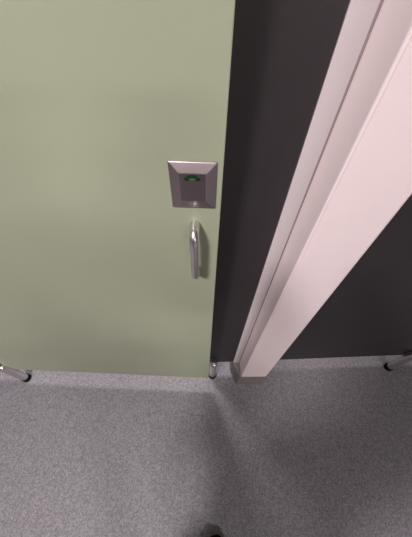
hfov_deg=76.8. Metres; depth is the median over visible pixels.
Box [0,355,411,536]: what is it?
floor
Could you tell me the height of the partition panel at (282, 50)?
2.020 m
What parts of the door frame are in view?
skirting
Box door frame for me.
[230,0,411,383]
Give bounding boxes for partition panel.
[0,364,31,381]
[209,0,348,378]
[279,194,411,370]
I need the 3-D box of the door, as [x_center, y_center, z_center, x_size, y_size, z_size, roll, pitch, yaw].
[-0.434,-0.056,0.423,0.909,1.870,0.047,2,54,1]
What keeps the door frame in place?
on the floor
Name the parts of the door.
lock plate, handle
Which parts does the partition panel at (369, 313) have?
leg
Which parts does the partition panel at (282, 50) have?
leg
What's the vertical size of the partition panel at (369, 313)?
2.020 m
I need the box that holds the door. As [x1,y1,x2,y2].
[0,0,235,377]
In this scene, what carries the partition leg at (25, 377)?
on the floor

